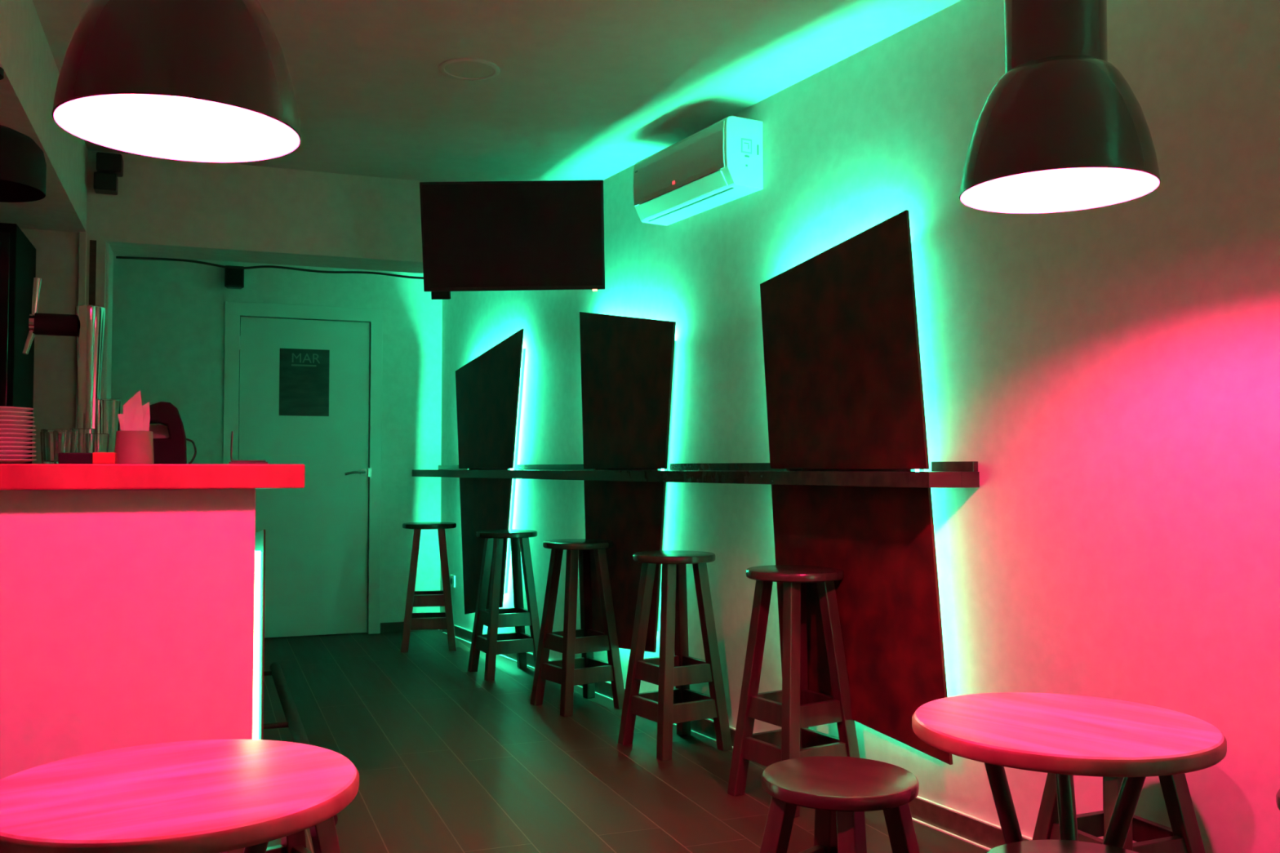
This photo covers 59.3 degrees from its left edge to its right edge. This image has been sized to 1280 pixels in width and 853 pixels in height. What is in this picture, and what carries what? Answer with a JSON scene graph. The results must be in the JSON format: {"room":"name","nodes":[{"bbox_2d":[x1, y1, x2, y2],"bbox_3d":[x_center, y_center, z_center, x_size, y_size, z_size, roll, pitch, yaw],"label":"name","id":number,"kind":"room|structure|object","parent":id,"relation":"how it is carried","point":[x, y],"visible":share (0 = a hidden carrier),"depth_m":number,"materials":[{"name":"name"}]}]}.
{"room":"bar","nodes":[
{"label":"bar","id":0,"kind":"room"},
{"bbox_2d":[0,0,88,232],"bbox_3d":[-1.998,-1.206,1.445,1.680,0.378,7.250,1,-2,-21],"label":"wall","id":1,"kind":"structure","parent":0,"point":[28,87],"depth_m":3.81,"materials":[{"name":"paint"}]},
{"bbox_2d":[0,66,46,202],"bbox_3d":[-1.751,-0.795,3.000,0.300,0.328,0.300,1,-2,-21],"label":"pendant lamp","id":2,"kind":"object","parent":1,"relation":"hanging from","point":[23,166],"visible":1,"depth_m":2.96,"materials":[{"name":"black metal"}]},
{"bbox_2d":[20,151,426,463],"bbox_3d":[-2.278,0.034,5.356,4.004,2.568,0.330,1,-2,-21],"label":"wall partition","id":3,"kind":"structure","parent":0,"point":[162,207],"depth_m":5.34,"materials":[{"name":"paint"}]},
{"bbox_2d":[75,231,86,428],"bbox_3d":[-2.527,0.212,5.065,0.030,2.190,0.022,1,-2,-21],"label":"trim","id":4,"kind":"structure","parent":3,"relation":"attached to","point":[82,235],"depth_m":5.09,"materials":[{"name":"white paint"}]},
{"bbox_2d":[88,240,96,305],"bbox_3d":[-2.491,0.229,5.086,0.027,2.157,0.006,1,-2,-21],"label":"trim","id":5,"kind":"structure","parent":3,"relation":"attached to","point":[92,268],"depth_m":5.12,"materials":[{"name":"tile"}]},
{"bbox_2d":[93,151,123,195],"bbox_3d":[-2.408,-1.144,5.097,0.116,0.162,0.140,1,-2,-21],"label":"loudspeaker","id":6,"kind":"object","parent":3,"relation":"attached to","point":[109,166],"visible":1,"depth_m":5.05,"materials":[{"name":"black plastic"}]},
{"bbox_2d":[103,243,113,399],"bbox_3d":[-2.498,0.236,5.264,0.012,2.157,0.250,1,-2,-21],"label":"trim","id":7,"kind":"structure","parent":3,"relation":"attached to","point":[109,254],"depth_m":5.21,"materials":[{"name":"white paint"}]},
{"bbox_2d":[115,256,423,279],"bbox_3d":[-1.560,-0.804,5.855,2.120,0.035,0.014,1,-2,-21],"label":"cable","id":8,"kind":"object","parent":3,"relation":"attached to","point":[117,257],"visible":0.74,"depth_m":5.72,"materials":[{"name":"black plastic"}]},
{"bbox_2d":[111,253,442,633],"bbox_3d":[-3.140,0.102,7.204,3.728,2.568,0.100,1,-2,-21],"label":"wall","id":9,"kind":"structure","parent":0,"point":[168,322],"depth_m":7.56,"materials":[{"name":"paint"}]},
{"bbox_2d":[224,265,244,288],"bbox_3d":[-2.642,-0.970,7.326,0.118,0.140,0.103,1,-2,-21],"label":"loudspeaker","id":10,"kind":"object","parent":9,"relation":"attached to","point":[233,278],"visible":0.77,"depth_m":7.28,"materials":[{"name":"black plastic"}]},
{"bbox_2d":[226,268,242,285],"bbox_3d":[-2.624,-0.972,7.279,0.100,0.116,0.004,1,-2,-21],"label":"grille","id":11,"kind":"object","parent":10,"relation":"attached to","point":[233,277],"depth_m":7.28,"materials":[{"name":"black"}]},
{"bbox_2d":[222,301,382,637],"bbox_3d":[-2.237,0.293,7.487,1.013,2.208,0.102,1,-2,-21],"label":"door","id":12,"kind":"structure","parent":9,"relation":"in","point":[317,555],"depth_m":7.52,"materials":[{"name":"white paint"}]},
{"bbox_2d":[279,348,329,416],"bbox_3d":[-2.242,-0.294,7.516,0.320,0.447,0.004,1,-2,-21],"label":"poster","id":13,"kind":"object","parent":12,"relation":"attached to","point":[304,374],"visible":1,"depth_m":7.51,"materials":[{"name":"grey paper"}]},
{"bbox_2d":[380,622,438,633],"bbox_3d":[-1.577,1.370,7.700,0.394,0.070,0.012,1,-2,-21],"label":"baseboard","id":14,"kind":"structure","parent":9,"relation":"attached to","point":[391,627],"depth_m":7.66,"materials":[{"name":"wood"}]},
{"bbox_2d":[32,0,960,182],"bbox_3d":[-0.789,-1.366,3.071,5.300,0.060,9.600,1,-2,-21],"label":"ceiling","id":15,"kind":"structure","parent":0,"point":[583,90],"depth_m":4.08,"materials":[{"name":"paint"}]},
{"bbox_2d":[51,0,301,162],"bbox_3d":[-0.764,-0.935,1.890,0.383,0.888,0.383,1,-2,-21],"label":"pendant lamp","id":16,"kind":"object","parent":15,"relation":"hanging from","point":[204,81],"visible":1,"depth_m":1.77,"materials":[{"name":"black metal"}]},
{"bbox_2d":[439,57,500,80],"bbox_3d":[-0.618,-1.295,4.083,0.220,0.007,0.220,1,-2,-21],"label":"recessed light","id":17,"kind":"object","parent":15,"relation":"in","point":[462,68],"visible":1,"depth_m":4.08,"materials":[{"name":"white paint"}]},
{"bbox_2d":[959,0,1160,213],"bbox_3d":[0.848,-0.919,2.303,0.383,0.888,0.383,1,-2,-21],"label":"pendant lamp","id":18,"kind":"object","parent":15,"relation":"hanging from","point":[1063,129],"visible":1,"depth_m":2.20,"materials":[{"name":"black"}]},
{"bbox_2d":[262,630,987,852],"bbox_3d":[-0.789,1.261,2.974,5.300,0.060,9.600,1,-2,-21],"label":"floor","id":19,"kind":"structure","parent":0,"point":[447,758],"depth_m":4.21,"materials":[{"name":"brown wood"}]},
{"bbox_2d":[0,222,35,463],"bbox_3d":[-2.919,0.239,4.587,0.700,2.100,0.609,1,-2,-21],"label":"tall cabinet","id":20,"kind":"object","parent":19,"relation":"on","point":[17,253],"visible":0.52,"depth_m":4.53,"materials":[{"name":"black"}]},
{"bbox_2d":[0,463,337,825],"bbox_3d":[-1.694,0.699,3.894,1.019,1.130,2.730,1,-2,-21],"label":"bar counter","id":21,"kind":"object","parent":19,"relation":"on","point":[132,595],"depth_m":2.70,"materials":[{"name":"paint"}]},
{"bbox_2d":[0,458,36,463],"bbox_3d":[-1.608,0.087,2.808,0.180,0.012,0.180,1,-2,-21],"label":"saucer","id":22,"kind":"object","parent":21,"relation":"on","point":[2,460],"visible":0.87,"depth_m":2.77,"materials":[{"name":"white ceramic"}]},
{"bbox_2d":[0,454,35,458],"bbox_3d":[-1.608,0.077,2.808,0.179,0.012,0.179,1,-2,-21],"label":"saucer","id":23,"kind":"object","parent":22,"relation":"on","point":[2,456],"visible":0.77,"depth_m":2.77,"materials":[{"name":"white ceramic"}]},
{"bbox_2d":[0,449,35,454],"bbox_3d":[-1.608,0.066,2.809,0.178,0.012,0.178,1,-2,-21],"label":"saucer","id":24,"kind":"object","parent":23,"relation":"on","point":[2,451],"visible":0.8,"depth_m":2.77,"materials":[{"name":"white ceramic"}]},
{"bbox_2d":[0,445,35,450],"bbox_3d":[-1.608,0.055,2.809,0.176,0.012,0.176,1,-2,-21],"label":"saucer","id":25,"kind":"object","parent":24,"relation":"on","point":[2,447],"visible":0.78,"depth_m":2.78,"materials":[{"name":"white ceramic"}]},
{"bbox_2d":[0,441,35,445],"bbox_3d":[-1.609,0.045,2.810,0.175,0.012,0.175,1,-2,-21],"label":"saucer","id":26,"kind":"object","parent":25,"relation":"on","point":[2,443],"visible":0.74,"depth_m":2.78,"materials":[{"name":"white ceramic"}]},
{"bbox_2d":[0,436,35,441],"bbox_3d":[-1.607,0.034,2.810,0.174,0.012,0.174,1,-2,-21],"label":"saucer","id":27,"kind":"object","parent":26,"relation":"on","point":[2,438],"visible":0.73,"depth_m":2.78,"materials":[{"name":"white ceramic"}]},
{"bbox_2d":[0,432,35,437],"bbox_3d":[-1.606,0.023,2.811,0.172,0.012,0.172,1,-2,-21],"label":"saucer","id":28,"kind":"object","parent":27,"relation":"on","point":[2,434],"visible":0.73,"depth_m":2.78,"materials":[{"name":"white ceramic"}]},
{"bbox_2d":[0,427,35,433],"bbox_3d":[-1.606,0.013,2.812,0.171,0.012,0.171,1,-2,-21],"label":"saucer","id":29,"kind":"object","parent":28,"relation":"on","point":[2,430],"visible":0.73,"depth_m":2.78,"materials":[{"name":"white ceramic"}]},
{"bbox_2d":[0,423,35,428],"bbox_3d":[-1.607,0.002,2.812,0.170,0.012,0.170,1,-2,-21],"label":"saucer","id":30,"kind":"object","parent":29,"relation":"on","point":[2,425],"visible":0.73,"depth_m":2.78,"materials":[{"name":"white ceramic"}]},
{"bbox_2d":[0,419,35,424],"bbox_3d":[-1.608,-0.009,2.812,0.168,0.012,0.168,1,-2,-21],"label":"saucer","id":31,"kind":"object","parent":30,"relation":"on","point":[2,421],"visible":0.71,"depth_m":2.78,"materials":[{"name":"white ceramic"}]},
{"bbox_2d":[0,414,35,420],"bbox_3d":[-1.607,-0.019,2.812,0.167,0.012,0.167,1,-2,-21],"label":"saucer","id":32,"kind":"object","parent":31,"relation":"on","point":[2,416],"visible":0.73,"depth_m":2.78,"materials":[{"name":"white ceramic"}]},
{"bbox_2d":[0,410,34,415],"bbox_3d":[-1.608,-0.030,2.813,0.165,0.012,0.165,1,-2,-21],"label":"saucer","id":33,"kind":"object","parent":32,"relation":"on","point":[2,412],"visible":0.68,"depth_m":2.78,"materials":[{"name":"white ceramic"}]},
{"bbox_2d":[0,406,33,411],"bbox_3d":[-1.608,-0.041,2.813,0.164,0.012,0.164,1,-2,-21],"label":"saucer","id":34,"kind":"object","parent":33,"relation":"on","point":[2,408],"visible":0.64,"depth_m":2.78,"materials":[{"name":"white ceramic"}]},
{"bbox_2d":[40,431,42,463],"bbox_3d":[-1.611,0.060,3.087,0.062,0.089,0.062,1,-2,-21],"label":"drinking glass","id":35,"kind":"object","parent":21,"relation":"on","point":[40,432],"visible":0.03,"depth_m":3.07,"materials":[{"name":"white"}]},
{"bbox_2d":[40,429,66,463],"bbox_3d":[-1.535,0.053,2.945,0.060,0.091,0.060,1,-2,-21],"label":"drinking glass","id":36,"kind":"object","parent":21,"relation":"on","point":[47,443],"visible":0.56,"depth_m":2.92,"materials":[{"name":"white"}]},
{"bbox_2d":[22,277,105,433],"bbox_3d":[-1.583,-0.151,3.106,0.213,0.511,0.100,1,-2,-21],"label":"tap","id":37,"kind":"object","parent":21,"relation":"on","point":[87,323],"visible":0.69,"depth_m":3.10,"materials":[{"name":"silver metal"}]},
{"bbox_2d":[53,430,77,463],"bbox_3d":[-1.482,0.054,2.901,0.058,0.086,0.058,1,-2,-21],"label":"drinking glass","id":38,"kind":"object","parent":21,"relation":"on","point":[64,441],"visible":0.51,"depth_m":2.88,"materials":[{"name":"white"}]},
{"bbox_2d":[70,428,95,453],"bbox_3d":[-1.454,0.052,2.933,0.060,0.093,0.060,1,-2,-21],"label":"drinking glass","id":39,"kind":"object","parent":21,"relation":"on","point":[81,437],"visible":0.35,"depth_m":2.91,"materials":[{"name":"white"}]},
{"bbox_2d":[57,452,117,463],"bbox_3d":[-1.382,0.080,2.821,0.127,0.029,0.100,1,-2,-21],"label":"tray","id":40,"kind":"object","parent":21,"relation":"on","point":[63,457],"visible":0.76,"depth_m":2.77,"materials":[{"name":"black"}]},
{"bbox_2d":[85,433,109,453],"bbox_3d":[-1.402,0.058,2.905,0.056,0.079,0.056,1,-2,-21],"label":"drinking glass","id":41,"kind":"object","parent":21,"relation":"on","point":[95,442],"visible":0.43,"depth_m":2.88,"materials":[{"name":"white"}]},
{"bbox_2d":[95,398,120,452],"bbox_3d":[-1.416,0.014,2.992,0.060,0.173,0.060,1,-2,-21],"label":"drinking glass","id":42,"kind":"object","parent":21,"relation":"on","point":[107,410],"visible":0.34,"depth_m":2.97,"materials":[{"name":"white"}]},
{"bbox_2d":[114,390,154,463],"bbox_3d":[-1.302,0.001,2.897,0.095,0.192,0.095,1,-2,-21],"label":"cup","id":43,"kind":"object","parent":21,"relation":"on","point":[134,444],"visible":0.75,"depth_m":2.88,"materials":[{"name":"white ceramic"}]},
{"bbox_2d":[0,463,305,489],"bbox_3d":[-1.745,0.164,3.895,0.910,0.060,2.730,1,-2,-21],"label":"countertop","id":44,"kind":"structure","parent":21,"relation":"on","point":[12,476],"depth_m":2.66,"materials":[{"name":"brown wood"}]},
{"bbox_2d":[149,401,196,463],"bbox_3d":[-1.356,0.021,3.251,0.141,0.178,0.140,1,-2,-21],"label":"coffee machine","id":45,"kind":"object","parent":21,"relation":"on","point":[170,446],"visible":0.89,"depth_m":3.19,"materials":[{"name":"black"}]},
{"bbox_2d":[228,431,267,463],"bbox_3d":[-1.085,0.059,3.118,0.100,0.092,0.060,1,-2,-21],"label":"menu stand","id":46,"kind":"object","parent":21,"relation":"on","point":[232,433],"visible":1,"depth_m":3.10,"materials":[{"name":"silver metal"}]},
{"bbox_2d":[0,739,359,852],"bbox_3d":[-0.702,0.858,1.676,0.544,0.650,0.544,2,-3,-36],"label":"round table","id":47,"kind":"object","parent":19,"relation":"on","point":[206,796],"visible":1,"depth_m":1.62,"materials":[{"name":"brown wood"}]},
{"bbox_2d":[221,816,340,852],"bbox_3d":[-0.808,0.980,2.414,0.340,0.460,0.340,2,-3,-38],"label":"stool","id":48,"kind":"object","parent":19,"relation":"on","point":[324,837],"visible":0.05,"depth_m":2.39,"materials":[{"name":"brown wood"}]},
{"bbox_2d":[400,521,456,652],"bbox_3d":[-1.320,0.993,7.040,0.334,0.775,0.334,0,-2,-11],"label":"bar stool","id":49,"kind":"object","parent":19,"relation":"on","point":[430,620],"visible":1,"depth_m":6.91,"materials":[{"name":"brown wood"}]},
{"bbox_2d":[467,529,540,680],"bbox_3d":[-0.729,0.960,6.151,0.334,0.775,0.334,1,-2,-26],"label":"bar stool","id":50,"kind":"object","parent":19,"relation":"on","point":[493,643],"visible":0.98,"depth_m":6.09,"materials":[{"name":"brown wood"}]},
{"bbox_2d":[530,538,624,716],"bbox_3d":[-0.291,0.929,5.307,0.334,0.775,0.334,1,-3,-33],"label":"bar stool","id":51,"kind":"object","parent":19,"relation":"on","point":[569,672],"visible":0.98,"depth_m":5.25,"materials":[{"name":"brown wood"}]},
{"bbox_2d":[617,550,732,760],"bbox_3d":[0.139,0.901,4.541,0.334,0.775,0.334,1,-2,-32],"label":"bar stool","id":52,"kind":"object","parent":19,"relation":"on","point":[667,706],"visible":1,"depth_m":4.48,"materials":[{"name":"brown wood"}]},
{"bbox_2d":[727,564,859,817],"bbox_3d":[0.529,0.875,3.835,0.334,0.775,0.334,1,-2,-32],"label":"bar stool","id":53,"kind":"object","parent":19,"relation":"on","point":[794,708],"visible":0.87,"depth_m":3.79,"materials":[{"name":"brown wood"}]},
{"bbox_2d":[759,755,919,852],"bbox_3d":[0.429,0.980,2.413,0.340,0.460,0.340,-2,-3,44],"label":"stool","id":54,"kind":"object","parent":19,"relation":"on","point":[840,789],"visible":1,"depth_m":2.39,"materials":[{"name":"brown wood"}]},
{"bbox_2d":[985,840,1138,852],"bbox_3d":[0.727,0.958,1.833,0.340,0.460,0.340,-1,-2,14],"label":"stool","id":55,"kind":"object","parent":19,"relation":"on","point":[1032,846],"visible":1,"depth_m":1.96,"materials":[{"name":"brown wood"}]},
{"bbox_2d":[911,692,1226,848],"bbox_3d":[0.786,0.873,2.084,0.544,0.650,0.544,2,-3,-41],"label":"round table","id":56,"kind":"object","parent":19,"relation":"on","point":[1066,736],"visible":1,"depth_m":2.01,"materials":[{"name":"brown wood"}]},
{"bbox_2d":[1032,773,1205,852],"bbox_3d":[1.135,0.990,2.676,0.340,0.460,0.340,1,-2,-23],"label":"stool","id":57,"kind":"object","parent":19,"relation":"on","point":[1184,836],"visible":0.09,"depth_m":2.62,"materials":[{"name":"brown wood"}]},
{"bbox_2d":[1275,789,1279,810],"bbox_3d":[1.442,0.972,2.205,0.340,0.460,0.340,1,-2,-28],"label":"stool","id":58,"kind":"object","parent":19,"relation":"on","point":[1277,795],"visible":1,"depth_m":2.27,"materials":[{"name":"brown wood"}]},
{"bbox_2d":[440,0,1279,852],"bbox_3d":[0.938,-0.029,3.669,0.120,2.568,9.800,1,-2,-28],"label":"wall","id":59,"kind":"structure","parent":0,"point":[1110,375],"depth_m":3.23,"materials":[{"name":"paint"}]},
{"bbox_2d":[450,574,455,587],"bbox_3d":[-1.257,1.037,7.543,0.015,0.080,0.080,1,-2,-28],"label":"wall socket","id":60,"kind":"object","parent":59,"relation":"attached to","point":[452,577],"visible":0.97,"depth_m":7.52,"materials":[{"name":"white paint"}]},
{"bbox_2d":[455,328,525,614],"bbox_3d":[-0.914,0.323,6.882,0.066,1.722,1.142,1,-2,-28],"label":"wall panel","id":61,"kind":"object","parent":59,"relation":"attached to","point":[489,387],"visible":0.86,"depth_m":6.84,"materials":[{"name":"black wood"}]},
{"bbox_2d":[419,179,604,299],"bbox_3d":[-0.570,-0.817,5.419,0.817,0.521,0.933,0,-2,-1],"label":"television","id":62,"kind":"object","parent":59,"relation":"attached to","point":[531,235],"visible":1,"depth_m":5.00,"materials":[{"name":"black plastic"}]},
{"bbox_2d":[579,311,675,652],"bbox_3d":[-0.052,0.233,5.293,0.066,1.665,0.955,1,-2,-28],"label":"wall panel","id":63,"kind":"object","parent":59,"relation":"attached to","point":[627,363],"visible":0.77,"depth_m":5.25,"materials":[{"name":"black wood"}]},
{"bbox_2d":[412,461,979,488],"bbox_3d":[-0.275,0.225,5.564,0.200,0.078,5.074,1,-2,-28],"label":"wall shelf","id":64,"kind":"object","parent":59,"relation":"attached to","point":[945,474],"visible":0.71,"depth_m":4.26,"materials":[{"name":"brown wood"}]},
{"bbox_2d":[633,115,763,225],"bbox_3d":[0.224,-1.055,4.708,0.180,0.270,0.762,1,-2,-28],"label":"air conditioner","id":65,"kind":"object","parent":59,"relation":"attached to","point":[721,163],"visible":1,"depth_m":4.53,"materials":[{"name":"white plastic"}]},
{"bbox_2d":[442,626,1030,850],"bbox_3d":[0.861,1.220,3.627,0.012,0.070,9.280,1,-2,-28],"label":"baseboard","id":66,"kind":"structure","parent":59,"relation":"attached to","point":[980,833],"depth_m":3.50,"materials":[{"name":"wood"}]},
{"bbox_2d":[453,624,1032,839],"bbox_3d":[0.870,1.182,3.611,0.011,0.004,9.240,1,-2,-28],"label":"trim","id":67,"kind":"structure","parent":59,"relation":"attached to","point":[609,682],"depth_m":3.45,"materials":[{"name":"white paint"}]},
{"bbox_2d":[760,209,952,764],"bbox_3d":[0.724,0.176,3.860,0.066,1.715,0.992,1,-2,-28],"label":"wall panel","id":68,"kind":"object","parent":59,"relation":"attached to","point":[844,390],"visible":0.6,"depth_m":3.75,"materials":[{"name":"black wood"}]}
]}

